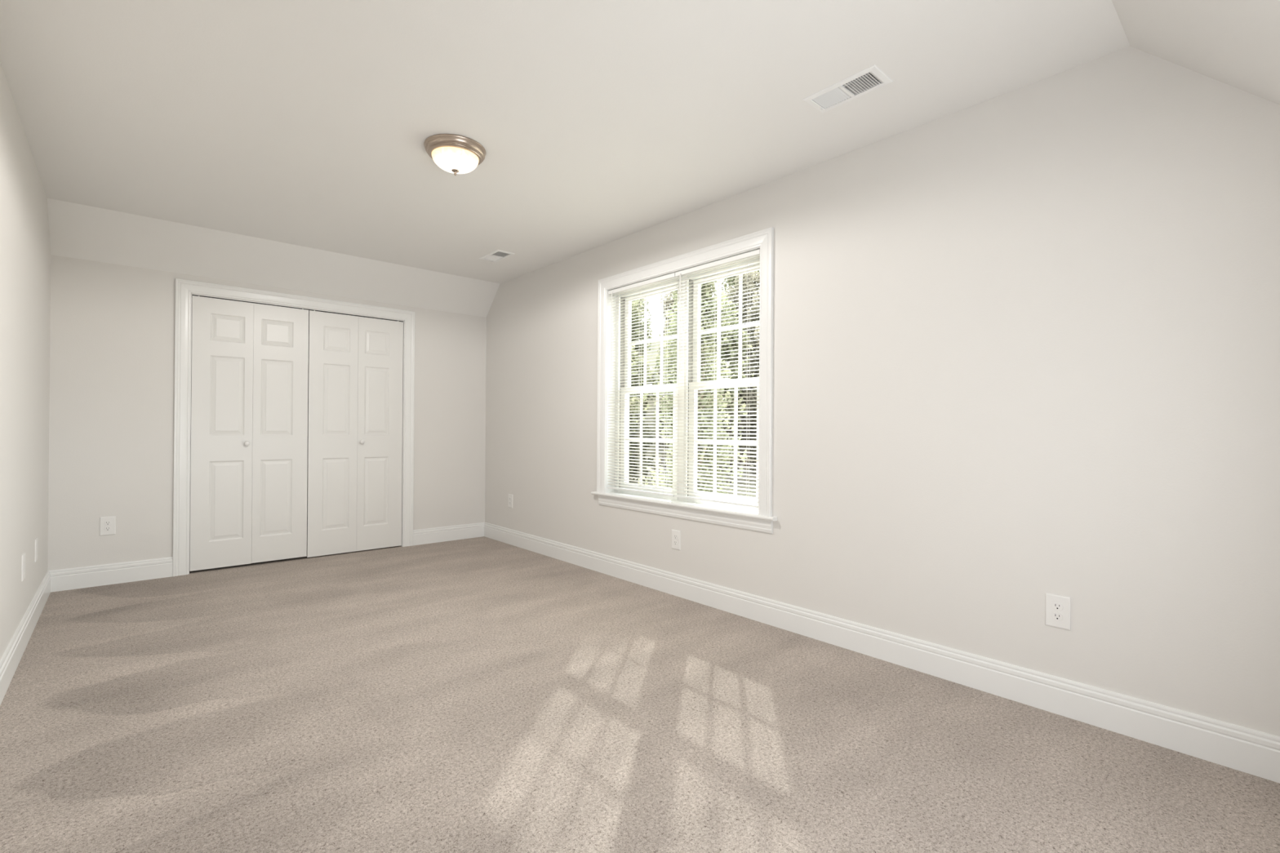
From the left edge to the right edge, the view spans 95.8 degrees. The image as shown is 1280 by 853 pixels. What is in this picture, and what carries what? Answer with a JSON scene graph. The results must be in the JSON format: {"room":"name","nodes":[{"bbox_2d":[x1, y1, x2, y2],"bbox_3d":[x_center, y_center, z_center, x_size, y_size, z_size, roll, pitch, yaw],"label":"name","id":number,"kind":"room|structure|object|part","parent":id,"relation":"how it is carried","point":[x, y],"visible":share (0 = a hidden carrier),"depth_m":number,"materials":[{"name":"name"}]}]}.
{"room":"empty bedroom","nodes":[
{"label":"empty bedroom","id":0,"kind":"room"},
{"bbox_2d":[0,62,50,660],"bbox_3d":[-1.975,-0.159,1.565,0.140,2.462,5.665,1,0,-42],"label":"wall","id":1,"kind":"structure","parent":0,"point":[24,234],"depth_m":2.70,"materials":[{"name":"white paint"}]},
{"bbox_2d":[21,552,25,581],"bbox_3d":[-2.985,0.680,2.800,0.007,0.124,0.080,1,0,-42],"label":"wall plate","id":2,"kind":"object","parent":1,"relation":"attached to","point":[23,563],"visible":1,"depth_m":2.77,"materials":[{"name":"white plastic"}]},
{"bbox_2d":[0,570,50,705],"bbox_3d":[-1.925,1.004,1.613,0.015,0.138,5.665,1,0,-42],"label":"baseboard","id":3,"kind":"structure","parent":1,"relation":"attached to","point":[11,657],"depth_m":2.70,"materials":[{"name":"white paint"}]},
{"bbox_2d":[34,537,37,562],"bbox_3d":[-3.347,0.684,3.207,0.007,0.124,0.080,1,0,-42],"label":"wall plate","id":4,"kind":"object","parent":1,"relation":"attached to","point":[36,539],"visible":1,"depth_m":3.18,"materials":[{"name":"white plastic"}]},
{"bbox_2d":[47,254,486,570],"bbox_3d":[-2.712,-0.009,4.783,3.323,2.176,0.120,1,0,-42],"label":"wall","id":5,"kind":"structure","parent":0,"point":[112,326],"depth_m":4.01,"materials":[{"name":"white paint"}]},
{"bbox_2d":[99,515,115,535],"bbox_3d":[-3.599,0.672,3.909,0.080,0.124,0.008,1,0,-42],"label":"electrical outlet","id":6,"kind":"object","parent":5,"relation":"attached to","point":[107,524],"visible":1,"depth_m":3.91,"materials":[{"name":"white plastic"}]},
{"bbox_2d":[104,526,111,531],"bbox_3d":[-3.597,0.692,3.907,0.034,0.028,0.003,1,0,-42],"label":"receptacle","id":7,"kind":"object","parent":6,"relation":"attached to","point":[106,528],"depth_m":3.91,"materials":[{"name":"white plastic"}]},
{"bbox_2d":[104,520,111,525],"bbox_3d":[-3.597,0.653,3.907,0.034,0.028,0.003,1,0,-42],"label":"receptacle","id":8,"kind":"object","parent":6,"relation":"attached to","point":[106,522],"depth_m":3.91,"materials":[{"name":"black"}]},
{"bbox_2d":[189,295,308,571],"bbox_3d":[-2.989,0.047,4.461,0.753,2.020,0.068,1,0,-42],"label":"door","id":9,"kind":"structure","parent":5,"relation":"in","point":[250,361],"depth_m":4.44,"materials":[{"name":"white paint"}]},
{"bbox_3d":[-3.007,0.129,4.424,0.036,0.036,0.035,1,0,-42],"label":"knob","id":10,"kind":"part","parent":9,"relation":"part of","materials":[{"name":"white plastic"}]},
{"bbox_2d":[48,522,484,592],"bbox_3d":[-2.674,1.009,4.729,3.043,0.138,0.015,1,0,-42],"label":"baseboard","id":11,"kind":"structure","parent":5,"relation":"attached to","point":[62,580],"depth_m":4.00,"materials":[{"name":"white paint"}]},
{"bbox_2d":[172,278,415,576],"bbox_3d":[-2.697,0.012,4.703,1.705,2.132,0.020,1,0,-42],"label":"trim","id":12,"kind":"structure","parent":5,"relation":"attached to","point":[184,288],"depth_m":4.24,"materials":[{"name":"white paint"}]},
{"bbox_2d":[191,294,401,321],"bbox_3d":[-2.718,-0.948,4.738,1.512,0.020,0.025,1,0,-42],"label":"door track","id":13,"kind":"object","parent":5,"relation":"attached to","point":[192,295],"depth_m":4.73,"materials":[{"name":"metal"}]},
{"bbox_2d":[306,310,403,557],"bbox_3d":[-2.424,0.057,4.965,0.752,2.027,0.068,1,0,-42],"label":"door","id":14,"kind":"structure","parent":5,"relation":"in","point":[354,473],"depth_m":4.95,"materials":[{"name":"white paint"}]},
{"bbox_2d":[0,536,1279,852],"bbox_3d":[-1.015,1.143,2.866,3.323,0.120,6.605,1,0,-42],"label":"floor","id":15,"kind":"structure","parent":0,"point":[477,695],"depth_m":2.01,"materials":[{"name":"carpet"}]},
{"bbox_2d":[0,0,1279,317],"bbox_3d":[-0.774,-1.003,2.619,3.323,0.990,5.925,1,0,-42],"label":"ceiling","id":16,"kind":"structure","parent":0,"point":[270,143],"depth_m":2.46,"materials":[{"name":"white paint"}]},
{"bbox_2d":[423,133,486,175],"bbox_3d":[-0.914,-1.310,2.863,0.293,0.136,0.293,1,0,-42],"label":"ceiling light","id":17,"kind":"object","parent":16,"relation":"attached to","point":[456,154],"visible":1,"depth_m":2.79,"materials":[{"name":"silver metal"}]},
{"bbox_3d":[-0.914,-1.301,2.863,0.223,0.066,0.223,1,0,-42],"label":"lamp shade","id":18,"kind":"part","parent":17,"relation":"part of","materials":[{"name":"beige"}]},
{"bbox_2d":[479,249,515,262],"bbox_3d":[-1.152,-1.421,4.652,0.152,0.124,0.311,1,0,-42],"label":"ceiling vent","id":19,"kind":"object","parent":16,"relation":"in","point":[491,256],"visible":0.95,"depth_m":4.64,"materials":[{"name":"white metal"}]},
{"bbox_2d":[802,64,893,112],"bbox_3d":[0.841,-1.416,2.352,0.152,0.124,0.311,1,0,-42],"label":"ceiling vent","id":20,"kind":"object","parent":16,"relation":"in","point":[836,95],"visible":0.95,"depth_m":2.35,"materials":[{"name":"white metal"}]},
{"bbox_2d":[484,46,1279,736],"bbox_3d":[0.402,-0.135,3.683,0.140,2.462,5.665,1,0,-42],"label":"wall","id":21,"kind":"structure","parent":0,"point":[1026,339],"depth_m":2.33,"materials":[{"name":"white paint"}]},
{"bbox_2d":[508,493,512,507],"bbox_3d":[-1.203,0.692,5.363,0.008,0.124,0.080,1,0,-42],"label":"electrical outlet","id":22,"kind":"object","parent":21,"relation":"attached to","point":[510,496],"visible":1,"depth_m":5.36,"materials":[{"name":"white plastic"}]},
{"bbox_2d":[671,529,680,550],"bbox_3d":[0.233,0.736,3.752,0.008,0.124,0.080,1,0,-42],"label":"electrical outlet","id":23,"kind":"object","parent":21,"relation":"attached to","point":[676,535],"visible":1,"depth_m":3.74,"materials":[{"name":"white plastic"}]},
{"bbox_2d":[591,226,777,533],"bbox_3d":[0.268,-0.257,3.841,0.232,1.698,1.644,1,0,-42],"label":"window","id":24,"kind":"structure","parent":21,"relation":"in","point":[761,519],"depth_m":3.82,"materials":[{"name":"white paint"}]},
{"bbox_2d":[607,272,677,497],"bbox_3d":[-0.004,-0.275,4.054,0.043,1.470,0.697,1,0,-42],"label":"blind","id":25,"kind":"object","parent":24,"relation":"attached to","point":[671,276],"visible":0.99,"depth_m":4.02,"materials":[{"name":"white plastic"}]},
{"bbox_3d":[-0.173,-0.267,4.252,0.027,1.434,0.005,1,0,-42],"label":"ladder cord","id":26,"kind":"part","parent":25,"relation":"part of","materials":[{"name":"white fabric"}]},
{"bbox_3d":[-0.001,-0.266,4.059,0.027,1.434,0.005,1,0,-42],"label":"ladder cord","id":27,"kind":"part","parent":25,"relation":"part of","materials":[{"name":"white fabric"}]},
{"bbox_3d":[-0.005,0.455,4.055,0.025,0.012,0.693,1,0,-42],"label":"rail","id":28,"kind":"part","parent":25,"relation":"part of","materials":[{"name":"white plastic"}]},
{"bbox_3d":[0.171,-0.266,3.866,0.027,1.434,0.005,1,0,-42],"label":"ladder cord","id":29,"kind":"part","parent":25,"relation":"part of","materials":[{"name":"white fabric"}]},
{"bbox_3d":[0.064,0.091,4.125,0.030,0.759,0.607,1,0,-42],"label":"sash","id":30,"kind":"part","parent":24,"relation":"part of","materials":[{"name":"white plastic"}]},
{"bbox_2d":[625,392,672,485],"bbox_3d":[0.064,0.093,4.125,0.010,0.667,0.507,1,0,-42],"label":"grille","id":31,"kind":"object","parent":24,"relation":"attached to","point":[641,393],"depth_m":4.18,"materials":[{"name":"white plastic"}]},
{"bbox_3d":[0.096,-0.612,4.152,0.030,0.723,0.607,1,0,-42],"label":"sash","id":32,"kind":"part","parent":24,"relation":"part of","materials":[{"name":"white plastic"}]},
{"bbox_2d":[629,293,676,386],"bbox_3d":[0.096,-0.617,4.152,0.010,0.653,0.519,1,0,-42],"label":"grille","id":33,"kind":"object","parent":24,"relation":"attached to","point":[647,294],"depth_m":4.21,"materials":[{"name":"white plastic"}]},
{"bbox_3d":[0.223,0.505,3.803,0.127,0.021,1.644,1,0,-42],"label":"sill","id":34,"kind":"part","parent":24,"relation":"part of","materials":[{"name":"white paint"}]},
{"bbox_3d":[0.314,-0.253,3.881,0.109,1.538,1.407,1,0,-42],"label":"frame","id":35,"kind":"part","parent":24,"relation":"part of","materials":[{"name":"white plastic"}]},
{"bbox_2d":[674,248,759,507],"bbox_3d":[0.457,-0.273,3.537,0.043,1.470,0.676,1,0,-42],"label":"blind","id":36,"kind":"object","parent":24,"relation":"attached to","point":[754,253],"visible":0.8,"depth_m":3.52,"materials":[{"name":"white plastic"}]},
{"bbox_3d":[0.293,-0.266,3.729,0.027,1.434,0.005,1,0,-42],"label":"ladder cord","id":37,"kind":"part","parent":36,"relation":"part of","materials":[{"name":"white fabric"}]},
{"bbox_3d":[0.460,-0.265,3.542,0.027,1.434,0.005,1,0,-42],"label":"ladder cord","id":38,"kind":"part","parent":36,"relation":"part of","materials":[{"name":"white fabric"}]},
{"bbox_3d":[0.456,0.456,3.538,0.025,0.012,0.672,1,0,-42],"label":"rail","id":39,"kind":"part","parent":36,"relation":"part of","materials":[{"name":"white plastic"}]},
{"bbox_3d":[0.626,-0.265,3.355,0.027,1.434,0.005,1,0,-42],"label":"ladder cord","id":40,"kind":"part","parent":36,"relation":"part of","materials":[{"name":"white fabric"}]},
{"bbox_3d":[0.530,0.093,3.602,0.030,0.759,0.600,1,0,-42],"label":"sash","id":41,"kind":"part","parent":24,"relation":"part of","materials":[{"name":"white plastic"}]},
{"bbox_3d":[0.562,-0.610,3.629,0.030,0.723,0.600,1,0,-42],"label":"sash","id":42,"kind":"part","parent":24,"relation":"part of","materials":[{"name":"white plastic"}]},
{"bbox_2d":[695,387,756,494],"bbox_3d":[0.530,0.095,3.602,0.010,0.667,0.500,1,0,-42],"label":"grille","id":43,"kind":"object","parent":24,"relation":"attached to","point":[735,392],"depth_m":3.65,"materials":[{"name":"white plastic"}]},
{"bbox_2d":[698,273,759,380],"bbox_3d":[0.562,-0.615,3.629,0.010,0.653,0.512,1,0,-42],"label":"grille","id":44,"kind":"object","parent":24,"relation":"attached to","point":[726,274],"depth_m":3.68,"materials":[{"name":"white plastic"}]},
{"bbox_2d":[484,522,1279,783],"bbox_3d":[0.336,1.026,3.627,0.015,0.138,5.665,1,0,-42],"label":"baseboard","id":45,"kind":"structure","parent":21,"relation":"attached to","point":[1238,748],"depth_m":2.41,"materials":[{"name":"white paint"}]},
{"bbox_2d":[1044,593,1071,630],"bbox_3d":[1.601,0.710,2.216,0.008,0.124,0.080,1,0,-42],"label":"electrical outlet","id":46,"kind":"object","parent":21,"relation":"attached to","point":[1058,608],"visible":1,"depth_m":2.21,"materials":[{"name":"white plastic"}]},
{"bbox_2d":[1052,612,1062,621],"bbox_3d":[1.599,0.729,2.215,0.003,0.028,0.034,1,0,-42],"label":"receptacle","id":47,"kind":"object","parent":46,"relation":"attached to","point":[1056,616],"depth_m":2.21,"materials":[{"name":"white plastic"}]},
{"bbox_2d":[1052,602,1062,610],"bbox_3d":[1.600,0.690,2.215,0.003,0.028,0.034,1,0,-42],"label":"receptacle","id":48,"kind":"object","parent":46,"relation":"attached to","point":[1055,606],"depth_m":2.21,"materials":[{"name":"white plastic"}]},
{"label":"outside","id":49,"kind":"structure","parent":0,"visible":0},
{"bbox_2d":[628,456,755,497],"bbox_3d":[29.762,4.657,66.718,126.721,0.300,180.000,1,0,-42],"label":"ground","id":50,"kind":"structure","parent":49,"point":[741,464],"depth_m":44.04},
{"bbox_2d":[629,345,649,445],"bbox_3d":[-2.709,-1.136,35.980,6.000,10.641,6.000,1,0,-42],"label":"tree","id":51,"kind":"object","parent":50,"relation":"on","point":[632,352],"visible":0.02,"depth_m":35.49,"materials":[{"name":"green plant"}]},
{"bbox_2d":[628,299,655,481],"bbox_3d":[-1.947,-3.518,44.870,6.057,16.180,6.026,1,0,-39],"label":"tree","id":52,"kind":"object","parent":50,"relation":"on","point":[635,303],"visible":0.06,"depth_m":44.31,"materials":[{"name":"green plant"}]},
{"bbox_2d":[630,297,656,473],"bbox_3d":[-1.619,-5.540,53.914,5.784,20.949,6.238,0,0,40],"label":"tree","id":53,"kind":"object","parent":50,"relation":"on","point":[638,305],"visible":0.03,"depth_m":53.42,"materials":[{"name":"green plant"}]},
{"bbox_2d":[655,315,668,438],"bbox_3d":[5.086,-6.749,71.928,6.051,22.999,6.041,1,0,-42],"label":"tree","id":54,"kind":"object","parent":50,"relation":"on","point":[657,383],"visible":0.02,"depth_m":72.04,"materials":[{"name":"green plant"}]},
{"bbox_2d":[654,290,675,466],"bbox_3d":[4.490,-5.446,62.818,5.735,21.452,6.268,1,0,-38],"label":"tree","id":55,"kind":"object","parent":50,"relation":"on","point":[670,295],"visible":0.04,"depth_m":62.73,"materials":[{"name":"green plant"}]},
{"bbox_2d":[638,280,750,493],"bbox_3d":[1.196,-1.426,13.660,2.500,11.122,2.557,1,0,-42],"label":"tree","id":56,"kind":"object","parent":50,"relation":"on","point":[714,326],"visible":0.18,"depth_m":13.40,"materials":[{"name":"green plant"}]},
{"bbox_2d":[660,310,744,475],"bbox_3d":[4.757,-2.228,44.651,6.046,14.152,6.236,0,0,37],"label":"tree","id":57,"kind":"object","parent":50,"relation":"on","point":[667,321],"visible":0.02,"depth_m":44.06,"materials":[{"name":"green plant"}]},
{"bbox_2d":[652,295,754,483],"bbox_3d":[4.020,-2.324,35.864,5.924,13.106,6.039,1,0,-42],"label":"tree","id":58,"kind":"object","parent":50,"relation":"on","point":[745,339],"visible":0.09,"depth_m":34.84,"materials":[{"name":"green plant"}]},
{"bbox_2d":[720,270,759,462],"bbox_3d":[12.393,-9.468,70.938,5.906,27.744,5.919,1,0,-42],"label":"tree","id":59,"kind":"object","parent":50,"relation":"on","point":[731,280],"visible":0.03,"depth_m":70.29,"materials":[{"name":"green plant"}]},
{"bbox_2d":[724,270,759,466],"bbox_3d":[11.337,-6.434,62.059,6.313,21.689,6.098,1,0,-42],"label":"tree","id":60,"kind":"object","parent":50,"relation":"on","point":[754,274],"visible":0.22,"depth_m":60.67,"materials":[{"name":"green plant"}]},
{"bbox_2d":[737,287,759,474],"bbox_3d":[12.093,-3.952,52.754,5.867,18.290,5.919,0,0,-25],"label":"tree","id":61,"kind":"object","parent":50,"relation":"on","point":[755,296],"visible":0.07,"depth_m":52.26,"materials":[{"name":"green plant"}]},
{"bbox_2d":[745,325,759,462],"bbox_3d":[11.346,-2.595,43.455,5.964,15.752,6.106,1,0,-42],"label":"tree","id":62,"kind":"object","parent":50,"relation":"on","point":[757,326],"visible":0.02,"depth_m":43.60,"materials":[{"name":"green plant"}]},
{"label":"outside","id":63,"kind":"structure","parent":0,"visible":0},
{"bbox_2d":[638,327,756,456],"bbox_3d":[5.300,-7.679,91.214,99.304,24.310,99.304,1,0,-42],"label":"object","id":64,"kind":"structure","parent":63,"point":[658,345],"depth_m":87.97,"materials":[{"name":"white"}]}
]}

